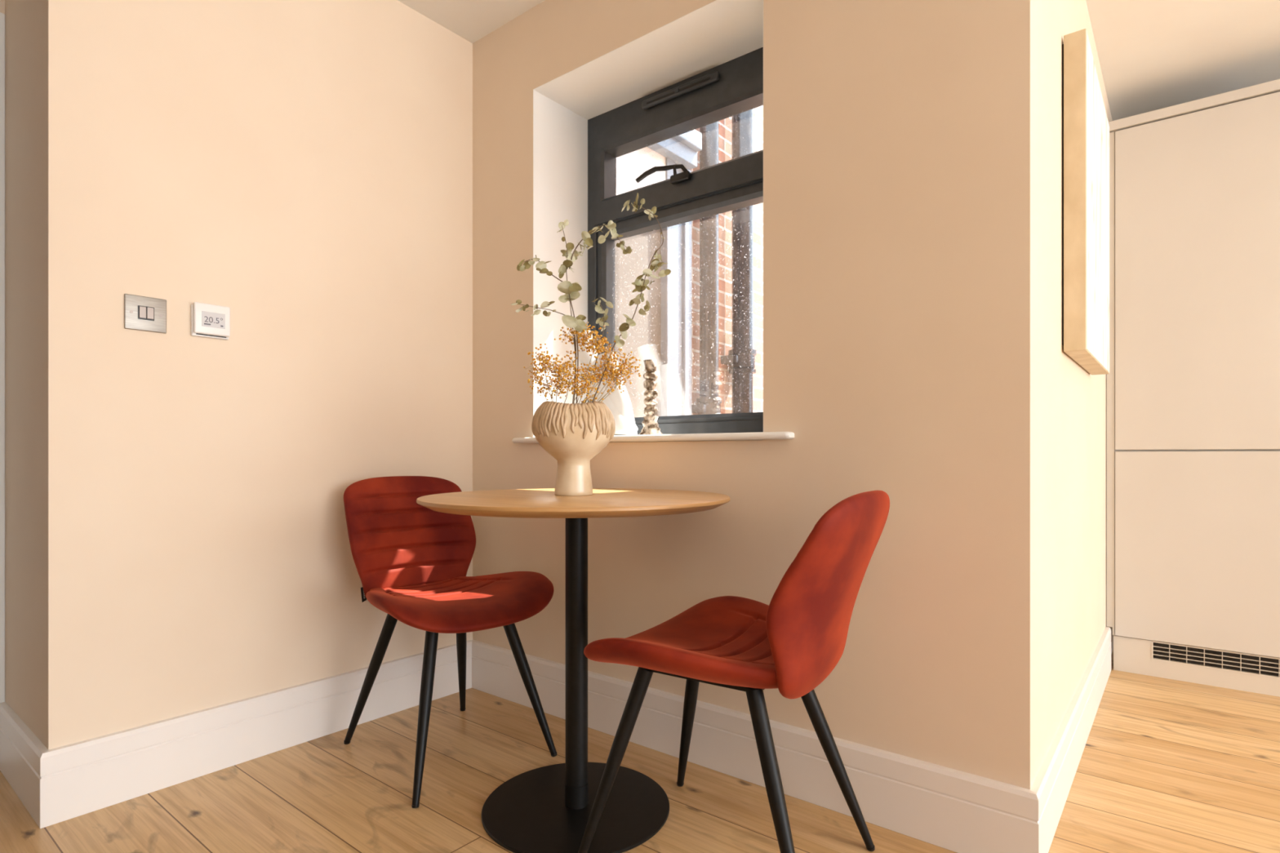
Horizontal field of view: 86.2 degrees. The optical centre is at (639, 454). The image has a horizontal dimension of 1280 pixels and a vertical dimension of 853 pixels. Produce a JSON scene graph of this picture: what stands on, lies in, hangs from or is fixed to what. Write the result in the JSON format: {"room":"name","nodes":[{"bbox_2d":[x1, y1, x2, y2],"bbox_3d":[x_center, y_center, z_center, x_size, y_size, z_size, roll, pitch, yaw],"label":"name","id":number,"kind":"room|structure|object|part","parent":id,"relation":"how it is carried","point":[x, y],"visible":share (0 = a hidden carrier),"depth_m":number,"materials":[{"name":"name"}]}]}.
{"room":"dining room","nodes":[
{"label":"dining room","id":0,"kind":"room"},
{"bbox_2d":[0,0,15,712],"bbox_3d":[-2.499,-0.332,0.958,0.260,2.374,2.600,0,0,39],"label":"wall","id":1,"kind":"structure","parent":0,"point":[7,7],"depth_m":1.85,"materials":[{"name":"beige paint"}]},
{"bbox_2d":[0,12,4,702],"bbox_3d":[-2.080,-0.182,1.495,0.104,2.075,1.024,0,0,39],"label":"door","id":2,"kind":"structure","parent":1,"relation":"in","point":[2,15],"depth_m":1.89,"materials":[{"name":"white paint"}]},
{"bbox_2d":[0,701,48,828],"bbox_3d":[-1.565,0.770,1.728,0.518,0.170,0.018,0,0,39],"label":"baseboard","id":3,"kind":"structure","parent":1,"relation":"attached to","point":[21,751],"depth_m":1.69,"materials":[{"name":"paint"}]},
{"bbox_2d":[15,0,472,749],"bbox_3d":[-1.136,-0.332,2.168,0.360,2.374,1.206,0,0,39],"label":"wall","id":4,"kind":"structure","parent":0,"point":[302,169],"depth_m":1.87,"materials":[{"name":"beige paint"}]},
{"bbox_2d":[124,293,166,333],"bbox_3d":[-1.249,-0.355,1.729,0.010,0.087,0.090,0,0,39],"label":"light switch","id":5,"kind":"object","parent":4,"relation":"attached to","point":[144,313],"visible":1,"depth_m":1.73,"materials":[{"name":"metal"}]},
{"bbox_2d":[191,302,230,339],"bbox_3d":[-1.153,-0.358,1.838,0.024,0.088,0.090,0,0,39],"label":"thermostat","id":6,"kind":"object","parent":4,"relation":"attached to","point":[208,321],"visible":1,"depth_m":1.83,"materials":[{"name":"white plastic"}]},
{"bbox_2d":[40,640,472,828],"bbox_3d":[-0.994,0.770,2.043,0.018,0.170,1.224,0,0,39],"label":"baseboard","id":7,"kind":"structure","parent":4,"relation":"attached to","point":[81,778],"depth_m":1.84,"materials":[{"name":"paint"}]},
{"bbox_2d":[0,649,1279,852],"bbox_3d":[1.851,0.880,-0.309,9.400,0.050,6.250,0,0,39],"label":"floor","id":8,"kind":"structure","parent":0,"point":[1166,765],"depth_m":1.70,"materials":[{"name":"brown wood"}]},
{"bbox_2d":[343,475,557,808],"bbox_3d":[-0.576,0.463,1.989,0.503,0.787,0.578,0,0,-43],"label":"dining chair","id":9,"kind":"object","parent":8,"relation":"on","point":[412,560],"visible":0.98,"depth_m":2.01,"materials":[{"name":"red fabric"}]},
{"bbox_3d":[-0.785,0.652,1.998,0.186,0.410,0.033,0,0,14],"label":"leg","id":10,"kind":"part","parent":9,"relation":"part of","materials":[{"name":"black metal"}]},
{"bbox_3d":[-0.724,0.269,2.147,0.403,0.398,0.144,0,0,-43],"label":"backrest","id":11,"kind":"part","parent":9,"relation":"part of","materials":[{"name":"orange fabric"}]},
{"bbox_3d":[-0.543,0.652,1.730,0.033,0.409,0.166,0,0,-2],"label":"leg","id":12,"kind":"part","parent":9,"relation":"part of","materials":[{"name":"black metal"}]},
{"bbox_3d":[-0.540,0.408,1.952,0.502,0.104,0.474,0,0,-43],"label":"seat","id":13,"kind":"part","parent":9,"relation":"part of","materials":[{"name":"orange fabric"}]},
{"bbox_3d":[-0.572,0.652,2.199,0.033,0.410,0.186,0,0,-11],"label":"leg","id":14,"kind":"part","parent":9,"relation":"part of","materials":[{"name":"black metal"}]},
{"bbox_3d":[-0.318,0.652,1.942,0.166,0.409,0.033,0,0,5],"label":"leg","id":15,"kind":"part","parent":9,"relation":"part of","materials":[{"name":"black metal"}]},
{"bbox_2d":[416,488,730,852],"bbox_3d":[-0.154,0.477,1.656,0.738,0.754,0.738,0,0,39],"label":"round table","id":16,"kind":"object","parent":8,"relation":"on","point":[547,809],"visible":0.97,"depth_m":1.63,"materials":[{"name":"brown wood"}]},
{"bbox_2d":[531,400,615,496],"bbox_3d":[-0.164,-0.014,1.687,0.205,0.228,0.205,0,0,39],"label":"ceramic vase","id":17,"kind":"object","parent":16,"relation":"on","point":[573,434],"visible":1,"depth_m":1.62,"materials":[{"name":"beige ceramic"}]},
{"bbox_2d":[511,254,576,403],"bbox_3d":[-0.241,-0.292,1.690,0.163,0.410,0.048,0,0,14],"label":"branch","id":18,"kind":"object","parent":17,"relation":"in","point":[540,266],"visible":0.92,"depth_m":1.69,"materials":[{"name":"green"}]},
{"bbox_2d":[523,343,583,404],"bbox_3d":[-0.214,-0.181,1.671,0.130,0.176,0.169,0,0,-22],"label":"dried flower spray","id":19,"kind":"object","parent":17,"relation":"in","point":[547,358],"visible":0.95,"depth_m":1.64,"materials":[{"name":"orange plant"}]},
{"bbox_2d":[554,321,622,404],"bbox_3d":[-0.126,-0.217,1.675,0.162,0.246,0.163,0,0,-20],"label":"dried flower spray","id":20,"kind":"object","parent":17,"relation":"in","point":[599,346],"visible":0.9,"depth_m":1.66,"materials":[{"name":"orange plant"}]},
{"bbox_2d":[556,219,632,403],"bbox_3d":[-0.109,-0.334,1.686,0.191,0.496,0.075,0,0,-8],"label":"branch","id":21,"kind":"object","parent":17,"relation":"in","point":[571,292],"visible":0.98,"depth_m":1.67,"materials":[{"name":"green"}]},
{"bbox_2d":[585,297,613,403],"bbox_3d":[-0.108,-0.248,1.743,0.049,0.323,0.108,0,0,18],"label":"branch","id":22,"kind":"object","parent":17,"relation":"in","point":[597,308],"visible":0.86,"depth_m":1.78,"materials":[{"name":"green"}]},
{"bbox_2d":[593,350,640,401],"bbox_3d":[-0.045,-0.178,1.704,0.134,0.167,0.141,0,0,39],"label":"dried flower spray","id":23,"kind":"object","parent":17,"relation":"in","point":[615,371],"visible":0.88,"depth_m":1.70,"materials":[{"name":"orange plant"}]},
{"bbox_2d":[591,192,671,402],"bbox_3d":[-0.026,-0.364,1.686,0.210,0.559,0.075,0,0,-33],"label":"branch","id":24,"kind":"object","parent":17,"relation":"in","point":[640,284],"visible":0.96,"depth_m":1.70,"materials":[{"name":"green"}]},
{"bbox_3d":[-0.154,0.850,1.656,0.450,0.008,0.450,0,0,39],"label":"plate","id":25,"kind":"part","parent":16,"relation":"part of","materials":[{"name":"black metal"}]},
{"bbox_2d":[577,490,889,852],"bbox_3d":[0.208,0.463,1.446,0.578,0.787,0.503,0,0,34],"label":"dining chair","id":26,"kind":"object","parent":8,"relation":"on","point":[791,644],"visible":1,"depth_m":1.28,"materials":[{"name":"red fabric"}]},
{"bbox_3d":[-0.053,0.652,1.436,0.166,0.409,0.033,0,0,-8],"label":"leg","id":27,"kind":"part","parent":26,"relation":"part of","materials":[{"name":"black metal"}]},
{"bbox_3d":[0.165,0.408,1.475,0.474,0.104,0.502,0,0,34],"label":"seat","id":28,"kind":"part","parent":26,"relation":"part of","materials":[{"name":"orange fabric"}]},
{"bbox_3d":[0.120,0.652,1.692,0.033,0.409,0.166,0,0,-14],"label":"leg","id":29,"kind":"part","parent":26,"relation":"part of","materials":[{"name":"black metal"}]},
{"bbox_3d":[0.176,0.451,1.468,0.271,0.009,0.236,0,0,34],"label":"seat frame","id":30,"kind":"part","parent":26,"relation":"part of","materials":[{"name":"black metal"}]},
{"bbox_3d":[0.251,0.652,1.241,0.033,0.410,0.186,0,0,-24],"label":"leg","id":31,"kind":"part","parent":26,"relation":"part of","materials":[{"name":"black metal"}]},
{"bbox_3d":[0.388,0.269,1.325,0.144,0.398,0.403,0,0,34],"label":"backrest","id":32,"kind":"part","parent":26,"relation":"part of","materials":[{"name":"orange fabric"}]},
{"bbox_3d":[0.414,0.652,1.484,0.186,0.410,0.033,0,0,2],"label":"leg","id":33,"kind":"part","parent":26,"relation":"part of","materials":[{"name":"black metal"}]},
{"bbox_2d":[1106,79,1279,697],"bbox_3d":[2.328,-0.231,2.715,0.742,2.171,0.608,0,0,39],"label":"tall cabinet","id":34,"kind":"object","parent":8,"relation":"on","point":[1193,377],"visible":0.92,"depth_m":2.54,"materials":[{"name":"paint"}]},
{"bbox_3d":[2.328,-1.298,2.715,0.742,0.036,0.608,0,0,39],"label":"cornice panel","id":35,"kind":"part","parent":34,"relation":"part of","materials":[{"name":"paint"}]},
{"bbox_3d":[2.152,0.352,2.489,0.694,0.726,0.020,0,0,39],"label":"cabinet door","id":36,"kind":"part","parent":34,"relation":"part of","materials":[{"name":"paint"}]},
{"bbox_3d":[2.152,-0.646,2.489,0.694,1.257,0.020,0,0,39],"label":"cabinet door","id":37,"kind":"part","parent":34,"relation":"part of","materials":[{"name":"paint"}]},
{"bbox_2d":[1151,642,1279,679],"bbox_3d":[2.200,0.757,2.457,0.579,0.067,0.010,0,0,39],"label":"grille","id":38,"kind":"object","parent":34,"relation":"attached to","point":[1184,655],"depth_m":2.52,"materials":[{"name":"metal"}]},
{"bbox_2d":[472,0,1030,789],"bbox_3d":[0.065,-0.595,2.252,2.212,2.900,0.425,0,0,39],"label":"wall","id":39,"kind":"structure","parent":0,"point":[896,133],"depth_m":1.65,"materials":[{"name":"beige paint"}]},
{"bbox_2d":[511,47,794,443],"bbox_3d":[0.081,-0.639,2.167,1.036,1.202,0.379,0,0,39],"label":"window","id":40,"kind":"structure","parent":39,"relation":"in","point":[735,86],"depth_m":2.28,"materials":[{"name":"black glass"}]},
{"bbox_2d":[570,330,638,435],"bbox_3d":[-0.126,-0.227,2.312,0.281,0.399,0.120,0,0,39],"label":"sculptural vase","id":41,"kind":"object","parent":40,"relation":"on","point":[619,403],"visible":0.44,"depth_m":2.25,"materials":[{"name":"white ceramic"}]},
{"bbox_3d":[-0.082,-0.196,2.277,0.168,0.293,0.119,0,0,39],"label":"short arm","id":42,"kind":"part","parent":41,"relation":"part of","materials":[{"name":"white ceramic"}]},
{"bbox_2d":[638,359,662,435],"bbox_3d":[0.033,-0.178,2.164,0.072,0.240,0.080,0,0,39],"label":"candlestick","id":43,"kind":"object","parent":40,"relation":"on","point":[651,425],"visible":0.91,"depth_m":2.15,"materials":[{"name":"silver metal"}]},
{"bbox_3d":[0.059,-0.048,2.138,1.036,0.019,0.306,0,0,39],"label":"sill","id":44,"kind":"part","parent":40,"relation":"part of","materials":[{"name":"white paint"}]},
{"bbox_3d":[0.075,-0.928,2.275,0.205,0.061,0.038,0,0,26],"label":"handle","id":45,"kind":"part","parent":40,"relation":"part of","materials":[{"name":"black metal"}]},
{"bbox_3d":[0.171,-0.650,2.290,0.876,1.180,0.075,0,0,39],"label":"frame","id":46,"kind":"part","parent":40,"relation":"part of","materials":[{"name":"black metal"}]},
{"bbox_3d":[0.166,-1.001,2.284,0.792,0.324,0.076,0,0,39],"label":"sash","id":47,"kind":"part","parent":40,"relation":"part of","materials":[{"name":"black metal"}]},
{"bbox_2d":[641,71,719,109],"bbox_3d":[0.129,-1.202,2.262,0.308,0.030,0.020,0,0,39],"label":"vent","id":48,"kind":"object","parent":40,"relation":"attached to","point":[706,82],"depth_m":2.25,"materials":[{"name":"black"}]},
{"bbox_3d":[0.183,-0.463,2.305,0.736,0.675,0.004,0,0,39],"label":"glass pane","id":49,"kind":"part","parent":40,"relation":"part of","materials":[{"name":"clear glass"}]},
{"bbox_3d":[0.183,-1.016,2.305,0.726,0.182,0.004,0,0,39],"label":"glass pane","id":50,"kind":"part","parent":40,"relation":"part of","materials":[{"name":"clear glass"}]},
{"bbox_2d":[471,640,1038,852],"bbox_3d":[0.090,0.770,1.949,1.830,0.170,0.018,0,0,39],"label":"baseboard","id":51,"kind":"structure","parent":39,"relation":"attached to","point":[958,811],"depth_m":1.67,"materials":[{"name":"paint"}]},
{"bbox_2d":[397,0,1279,120],"bbox_3d":[1.851,-1.532,-0.309,9.400,0.174,6.250,0,0,39],"label":"ceiling","id":52,"kind":"structure","parent":0,"point":[1153,55],"depth_m":2.40,"materials":[{"name":"paint"}]},
{"bbox_2d":[1030,0,1113,788],"bbox_3d":[1.420,-0.645,2.466,0.362,3.000,2.450,0,0,39],"label":"wall","id":53,"kind":"structure","parent":0,"point":[1068,403],"depth_m":1.68,"materials":[{"name":"beige paint"}]},
{"bbox_2d":[1030,626,1111,852],"bbox_3d":[1.326,0.770,2.044,0.018,0.170,1.708,0,0,39],"label":"baseboard","id":54,"kind":"structure","parent":53,"relation":"attached to","point":[1052,784],"depth_m":1.74,"materials":[{"name":"paint"}]},
{"bbox_2d":[1062,28,1109,374],"bbox_3d":[1.305,-0.666,1.989,0.054,0.808,0.660,0,0,39],"label":"wall picture","id":55,"kind":"object","parent":53,"relation":"attached to","point":[1085,123],"visible":1,"depth_m":1.74,"materials":[{"name":"paint"}]},
{"bbox_3d":[2.771,1.055,5.850,1.750,0.200,8.575,0,0,39],"label":"ground","id":56,"kind":"structure","parent":0,"visible":0},
{"bbox_2d":[689,105,763,414],"bbox_3d":[2.185,-1.445,6.318,0.250,5.800,8.575,0,0,39],"label":"wall","id":57,"kind":"structure","parent":56,"relation":"on","point":[725,129],"depth_m":4.03,"materials":[{"name":"brick"}]},
{"bbox_2d":[614,129,702,417],"bbox_3d":[-0.028,-0.605,3.235,0.140,2.120,0.985,0,0,39],"label":"window","id":58,"kind":"structure","parent":57,"relation":"in","point":[664,322],"depth_m":3.46,"materials":[{"name":"clear glass"}]},
{"bbox_2d":[614,229,661,417],"bbox_3d":[-0.113,-0.370,3.224,0.020,1.650,0.680,0,0,39],"label":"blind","id":59,"kind":"object","parent":58,"relation":"attached to","point":[626,273],"depth_m":3.34,"materials":[{"name":"white fabric"}]},
{"bbox_3d":[-0.102,-1.350,3.215,0.050,0.310,0.680,0,0,39],"label":"white head panel","id":60,"kind":"part","parent":58,"relation":"part of","materials":[{"name":"paint"}]},
{"bbox_3d":[-0.048,-0.525,3.271,0.065,1.960,0.955,0,0,39],"label":"frame","id":61,"kind":"part","parent":58,"relation":"part of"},
{"bbox_2d":[691,121,721,414],"bbox_3d":[0.376,-1.345,3.736,0.143,5.600,0.177,0,0,39],"label":"drainpipe","id":62,"kind":"object","parent":57,"relation":"attached to","point":[708,229],"visible":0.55,"depth_m":3.69,"materials":[{"name":"black metal"}]},
{"bbox_2d":[720,108,756,413],"bbox_3d":[0.598,-1.345,3.996,0.166,5.600,0.211,0,0,39],"label":"drainpipe","id":63,"kind":"object","parent":57,"relation":"attached to","point":[742,388],"visible":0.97,"depth_m":3.94,"materials":[{"name":"black metal"}]}
]}

